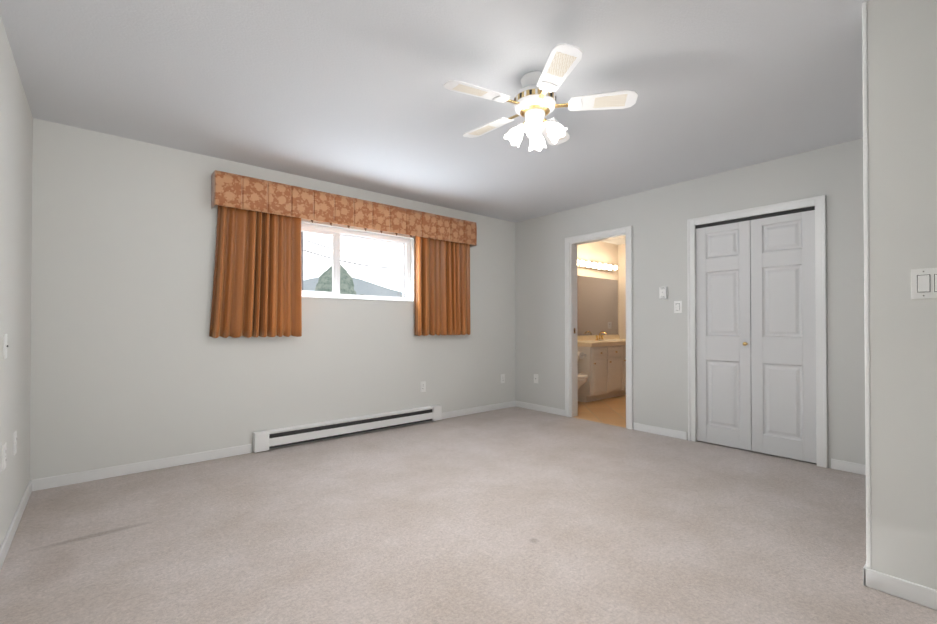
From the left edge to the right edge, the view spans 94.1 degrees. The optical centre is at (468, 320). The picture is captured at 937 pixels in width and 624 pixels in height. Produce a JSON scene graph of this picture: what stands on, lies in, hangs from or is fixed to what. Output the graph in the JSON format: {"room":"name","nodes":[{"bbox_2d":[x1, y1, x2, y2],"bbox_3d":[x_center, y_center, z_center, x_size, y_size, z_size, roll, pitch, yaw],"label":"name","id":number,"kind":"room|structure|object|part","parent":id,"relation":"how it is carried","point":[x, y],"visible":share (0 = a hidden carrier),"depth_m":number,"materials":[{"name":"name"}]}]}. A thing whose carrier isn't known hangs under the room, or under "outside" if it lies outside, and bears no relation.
{"room":"empty bedroom","nodes":[
{"label":"empty bedroom","id":0,"kind":"room"},
{"bbox_2d":[0,16,32,546],"bbox_3d":[-1.229,-0.125,0.817,0.150,2.440,5.500,0,-1,-40],"label":"wall","id":1,"kind":"structure","parent":0,"point":[16,137],"depth_m":2.27,"materials":[{"name":"white paint"}]},
{"bbox_2d":[2,442,6,470],"bbox_3d":[-2.171,0.636,2.043,0.008,0.116,0.072,0,-1,-40],"label":"electrical outlet","id":2,"kind":"object","parent":1,"relation":"attached to","point":[4,450],"visible":1,"depth_m":2.03,"materials":[{"name":"white plastic"}]},
{"bbox_2d":[3,334,7,358],"bbox_3d":[-2.170,0.121,2.049,0.012,0.116,0.072,0,-1,-40],"label":"light switch","id":3,"kind":"object","parent":1,"relation":"attached to","point":[5,345],"visible":1,"depth_m":2.03,"materials":[{"name":"white plastic"}]},
{"bbox_2d":[13,431,16,455],"bbox_3d":[-2.398,0.648,2.310,0.008,0.116,0.072,0,-1,-40],"label":"electrical outlet","id":4,"kind":"object","parent":1,"relation":"attached to","point":[15,444],"visible":1,"depth_m":2.30,"materials":[{"name":"white plastic"}]},
{"bbox_2d":[0,479,35,569],"bbox_3d":[-1.167,1.058,0.859,0.012,0.075,5.200,0,-1,-40],"label":"baseboard","id":5,"kind":"structure","parent":1,"relation":"attached to","point":[7,541],"depth_m":2.27,"materials":[{"name":"white wood"}]},
{"bbox_2d":[30,118,618,479],"bbox_3d":[-0.158,-0.087,5.234,7.200,2.440,0.150,0,-1,-40],"label":"wall","id":6,"kind":"structure","parent":0,"point":[132,361],"depth_m":3.37,"materials":[{"name":"white paint"}]},
{"bbox_2d":[36,444,251,490],"bbox_3d":[-2.332,1.079,3.273,1.300,0.075,0.012,0,-1,-40],"label":"baseboard","id":7,"kind":"structure","parent":6,"relation":"attached to","point":[103,473],"depth_m":3.19,"materials":[{"name":"white wood"}]},
{"bbox_2d":[211,170,476,246],"bbox_3d":[-0.987,-1.022,4.341,2.724,0.288,0.150,0,-1,-40],"label":"valance","id":8,"kind":"object","parent":6,"relation":"attached to","point":[243,192],"visible":1,"depth_m":4.01,"materials":[{"name":"brown fabric"}]},
{"bbox_2d":[209,205,301,337],"bbox_3d":[-1.763,-0.500,3.659,0.702,1.284,0.086,0,-1,-40],"label":"curtain","id":9,"kind":"object","parent":8,"relation":"hanging from","point":[257,289],"visible":0.71,"depth_m":3.65,"materials":[{"name":"brown fabric"}]},
{"bbox_2d":[414,236,470,335],"bbox_3d":[-0.264,-0.482,4.931,0.762,1.299,0.104,0,-1,-40],"label":"curtain","id":10,"kind":"object","parent":8,"relation":"hanging from","point":[442,287],"visible":0.88,"depth_m":4.91,"materials":[{"name":"brown fabric"}]},
{"bbox_2d":[253,405,441,452],"bbox_3d":[-1.067,1.033,4.310,1.950,0.160,0.068,0,-1,-40],"label":"heater","id":11,"kind":"object","parent":6,"relation":"attached to","point":[265,440],"visible":1,"depth_m":4.15,"materials":[{"name":"white metal"}]},
{"bbox_2d":[301,223,409,300],"bbox_3d":[-1.156,-0.553,4.437,1.290,0.710,0.070,0,-1,-40],"label":"window","id":12,"kind":"structure","parent":6,"relation":"in","point":[335,233],"depth_m":4.38,"materials":[{"name":"white plastic"}]},
{"bbox_2d":[302,296,413,301],"bbox_3d":[-1.105,-0.210,4.374,1.280,0.012,0.087,0,-1,-40],"label":"window sill","id":13,"kind":"structure","parent":6,"relation":"attached to","point":[356,299],"depth_m":4.30,"materials":[{"name":"white"}]},
{"bbox_2d":[420,381,425,391],"bbox_3d":[-0.503,0.735,4.830,0.072,0.116,0.008,0,-1,-40],"label":"electrical outlet","id":14,"kind":"object","parent":6,"relation":"attached to","point":[423,386],"visible":1,"depth_m":4.83,"materials":[{"name":"white plastic"}]},
{"bbox_2d":[442,401,515,418],"bbox_3d":[0.146,1.097,5.376,1.260,0.075,0.012,0,-1,-40],"label":"baseboard","id":15,"kind":"structure","parent":6,"relation":"attached to","point":[462,412],"depth_m":5.34,"materials":[{"name":"white"}]},
{"bbox_2d":[501,374,504,382],"bbox_3d":[0.442,0.752,5.633,0.072,0.116,0.008,0,-1,-40],"label":"electrical outlet","id":16,"kind":"object","parent":6,"relation":"attached to","point":[502,378],"visible":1,"depth_m":5.63,"materials":[{"name":"white plastic"}]},
{"bbox_2d":[577,275,617,335],"bbox_3d":[1.959,-0.227,6.929,1.520,0.920,0.006,0,-1,-40],"label":"bathroom mirror","id":17,"kind":"object","parent":6,"relation":"attached to","point":[597,306],"visible":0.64,"depth_m":7.01,"materials":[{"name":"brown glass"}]},
{"bbox_2d":[577,259,617,271],"bbox_3d":[2.001,-0.873,6.886,1.220,0.110,0.134,0,-1,-40],"label":"vanity light","id":18,"kind":"object","parent":6,"relation":"attached to","point":[595,265],"visible":0.85,"depth_m":6.89,"materials":[{"name":"white glass"}]},
{"bbox_2d":[577,335,619,338],"bbox_3d":[1.948,0.278,6.905,1.618,0.070,0.020,0,-1,-40],"label":"backsplash","id":19,"kind":"structure","parent":6,"relation":"attached to","point":[597,336],"depth_m":6.96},
{"bbox_2d":[0,0,868,244],"bbox_3d":[1.516,-1.355,3.157,7.350,0.060,5.500,0,-1,-40],"label":"ceiling","id":20,"kind":"structure","parent":0,"point":[354,93],"depth_m":2.46,"materials":[{"name":"white paint"}]},
{"bbox_2d":[443,43,637,150],"bbox_3d":[0.337,-1.141,2.420,1.034,0.380,1.006,0,-1,-40],"label":"ceiling fan","id":21,"kind":"object","parent":20,"relation":"hanging from","point":[534,102],"visible":1,"depth_m":2.32,"materials":[{"name":"white"}]},
{"bbox_3d":[0.365,-1.211,2.402,0.233,0.241,0.233,0,-1,-40],"label":"motor","id":22,"kind":"part","parent":21,"relation":"part of","materials":[{"name":"white metal"}]},
{"bbox_2d":[0,406,936,623],"bbox_3d":[0.511,1.138,2.283,4.715,0.060,5.500,0,-1,-40],"label":"floor carpet","id":23,"kind":"object","parent":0,"point":[515,515],"visible":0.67,"depth_m":2.23,"materials":[{"name":"beige carpet"}]},
{"bbox_2d":[618,244,625,338],"bbox_3d":[3.244,-0.074,6.712,0.100,2.440,2.000,0,-1,-40],"label":"wall","id":24,"kind":"structure","parent":0,"point":[622,285],"depth_m":7.39,"materials":[{"name":"beige paint"}]},
{"bbox_2d":[515,138,865,467],"bbox_3d":[2.328,-0.099,3.835,0.060,2.440,5.200,0,-1,-40],"label":"wall","id":25,"kind":"structure","parent":0,"point":[656,219],"depth_m":4.20,"materials":[{"name":"white paint"}]},
{"bbox_2d":[534,374,537,382],"bbox_3d":[0.851,0.736,5.513,0.012,0.116,0.072,0,-1,-40],"label":"electrical outlet","id":26,"kind":"object","parent":25,"relation":"attached to","point":[535,378],"visible":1,"depth_m":5.51,"materials":[{"name":"white plastic"}]},
{"bbox_2d":[516,401,564,415],"bbox_3d":[0.893,1.098,5.460,0.012,0.075,0.770,0,-1,-40],"label":"baseboard","id":27,"kind":"structure","parent":25,"relation":"attached to","point":[536,407],"depth_m":5.44,"materials":[{"name":"white wood"}]},
{"bbox_2d":[565,226,632,429],"bbox_3d":[1.474,0.076,4.886,0.164,2.109,0.848,0,-1,-40],"label":"door frame","id":28,"kind":"structure","parent":25,"relation":"attached to","point":[571,367],"depth_m":5.11,"materials":[{"name":"white wood"}]},
{"bbox_2d":[634,422,686,439],"bbox_3d":[1.877,1.088,4.301,0.012,0.075,0.530,0,-1,-40],"label":"baseboard","id":29,"kind":"structure","parent":25,"relation":"attached to","point":[637,426],"depth_m":4.28,"materials":[{"name":"white wood"}]},
{"bbox_2d":[659,287,667,298],"bbox_3d":[1.901,-0.270,4.264,0.038,0.120,0.074,0,-1,-40],"label":"thermostat","id":30,"kind":"object","parent":25,"relation":"attached to","point":[663,292],"visible":1,"depth_m":4.25,"materials":[{"name":"white plastic"}]},
{"bbox_2d":[674,301,681,312],"bbox_3d":[2.000,-0.129,4.168,0.010,0.116,0.072,0,-1,-40],"label":"light switch","id":31,"kind":"object","parent":25,"relation":"attached to","point":[677,306],"visible":1,"depth_m":4.17,"materials":[{"name":"white plastic"}]},
{"bbox_2d":[696,220,751,450],"bbox_3d":[2.253,0.118,3.878,0.080,1.984,0.441,0,-1,-40],"label":"closet door","id":32,"kind":"structure","parent":25,"relation":"in","point":[723,313],"depth_m":3.87,"materials":[{"name":"white paint"}]},
{"bbox_2d":[687,195,827,467],"bbox_3d":[2.410,0.085,3.720,0.082,2.070,1.020,0,-1,-40],"label":"trim","id":33,"kind":"structure","parent":25,"relation":"attached to","point":[817,204],"depth_m":3.44,"materials":[{"name":"white"}]},
{"bbox_2d":[750,210,816,463],"bbox_3d":[2.559,0.115,3.554,0.034,1.984,0.441,0,-1,-40],"label":"closet door","id":34,"kind":"structure","parent":25,"relation":"in","point":[783,354],"depth_m":3.53,"materials":[{"name":"white paint"}]},
{"bbox_2d":[831,459,865,474],"bbox_3d":[3.359,1.073,2.555,0.012,0.075,1.930,0,-1,-40],"label":"baseboard","id":35,"kind":"structure","parent":25,"relation":"attached to","point":[857,468],"depth_m":3.21,"materials":[{"name":"white"}]},
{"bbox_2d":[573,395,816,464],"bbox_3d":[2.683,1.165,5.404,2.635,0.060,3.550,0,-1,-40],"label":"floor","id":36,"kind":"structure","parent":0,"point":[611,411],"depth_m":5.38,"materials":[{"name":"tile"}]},
{"bbox_2d":[578,373,587,388],"bbox_3d":[1.269,0.744,5.849,0.430,0.790,0.729,0,-1,-40],"label":"toilet","id":37,"kind":"object","parent":36,"relation":"on","point":[582,379],"visible":0.1,"depth_m":5.58,"materials":[{"name":"white ceramic"}]},
{"bbox_2d":[578,343,625,401],"bbox_3d":[2.089,0.758,6.659,1.716,0.775,0.571,0,-1,-40],"label":"bathroom vanity","id":38,"kind":"object","parent":36,"relation":"on","point":[602,362],"depth_m":6.18,"materials":[{"name":"white wood"}]},
{"bbox_2d":[578,339,625,346],"bbox_3d":[2.121,0.341,6.701,1.618,0.060,0.554,0,-1,-40],"label":"countertop","id":39,"kind":"structure","parent":38,"relation":"on","point":[581,342],"depth_m":6.30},
{"bbox_2d":[595,331,606,339],"bbox_3d":[2.113,0.242,6.883,0.200,0.140,0.151,0,-1,-40],"label":"faucet","id":40,"kind":"object","parent":39,"relation":"on","point":[597,337],"depth_m":6.91,"materials":[{"name":"gold metal"}]},
{"bbox_2d":[866,0,936,589],"bbox_3d":[2.191,-0.121,1.293,0.120,2.440,1.500,0,-1,-40],"label":"wall","id":41,"kind":"structure","parent":0,"point":[902,113],"depth_m":1.74,"materials":[{"name":"white paint"}]},
{"bbox_2d":[862,2,870,568],"bbox_3d":[1.666,-0.153,1.825,0.015,2.365,0.015,0,-1,-40],"label":"bead","id":42,"kind":"object","parent":41,"relation":"attached to","point":[866,288],"visible":1,"depth_m":1.82,"materials":[{"name":"white paint"}]},
{"bbox_2d":[863,563,936,609],"bbox_3d":[2.137,1.062,1.244,0.012,0.075,1.512,0,-1,-40],"label":"baseboard","id":43,"kind":"structure","parent":41,"relation":"attached to","point":[904,589],"depth_m":1.73,"materials":[{"name":"white wood"}]},
{"bbox_2d":[911,268,936,298],"bbox_3d":[1.781,-0.143,1.675,0.010,0.116,0.115,0,-1,-40],"label":"double light switch","id":44,"kind":"object","parent":41,"relation":"attached to","point":[923,283],"visible":1,"depth_m":1.69,"materials":[{"name":"white plastic"}]},
{"label":"outside","id":45,"kind":"structure","parent":0,"visible":0},
{"bbox_2d":[315,264,356,294],"bbox_3d":[-12.716,-2.063,41.646,4.213,7.018,3.653,0,-1,-40],"label":"tree","id":46,"kind":"object","parent":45,"point":[343,284],"depth_m":40.70,"materials":[{"name":"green plant"}]},
{"bbox_2d":[301,231,400,289],"bbox_3d":[-6.162,-2.779,15.425,22.627,10.000,22.830,0,-1,-40],"label":"power lines","id":47,"kind":"object","parent":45,"point":[302,236],"depth_m":24.03,"materials":[{"name":"grey"}]},
{"bbox_2d":[303,277,402,296],"bbox_3d":[-35.258,-6.077,127.150,166.348,26.517,79.994,0,-1,-40],"label":"hills","id":48,"kind":"structure","parent":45,"point":[363,288],"depth_m":155.48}
]}

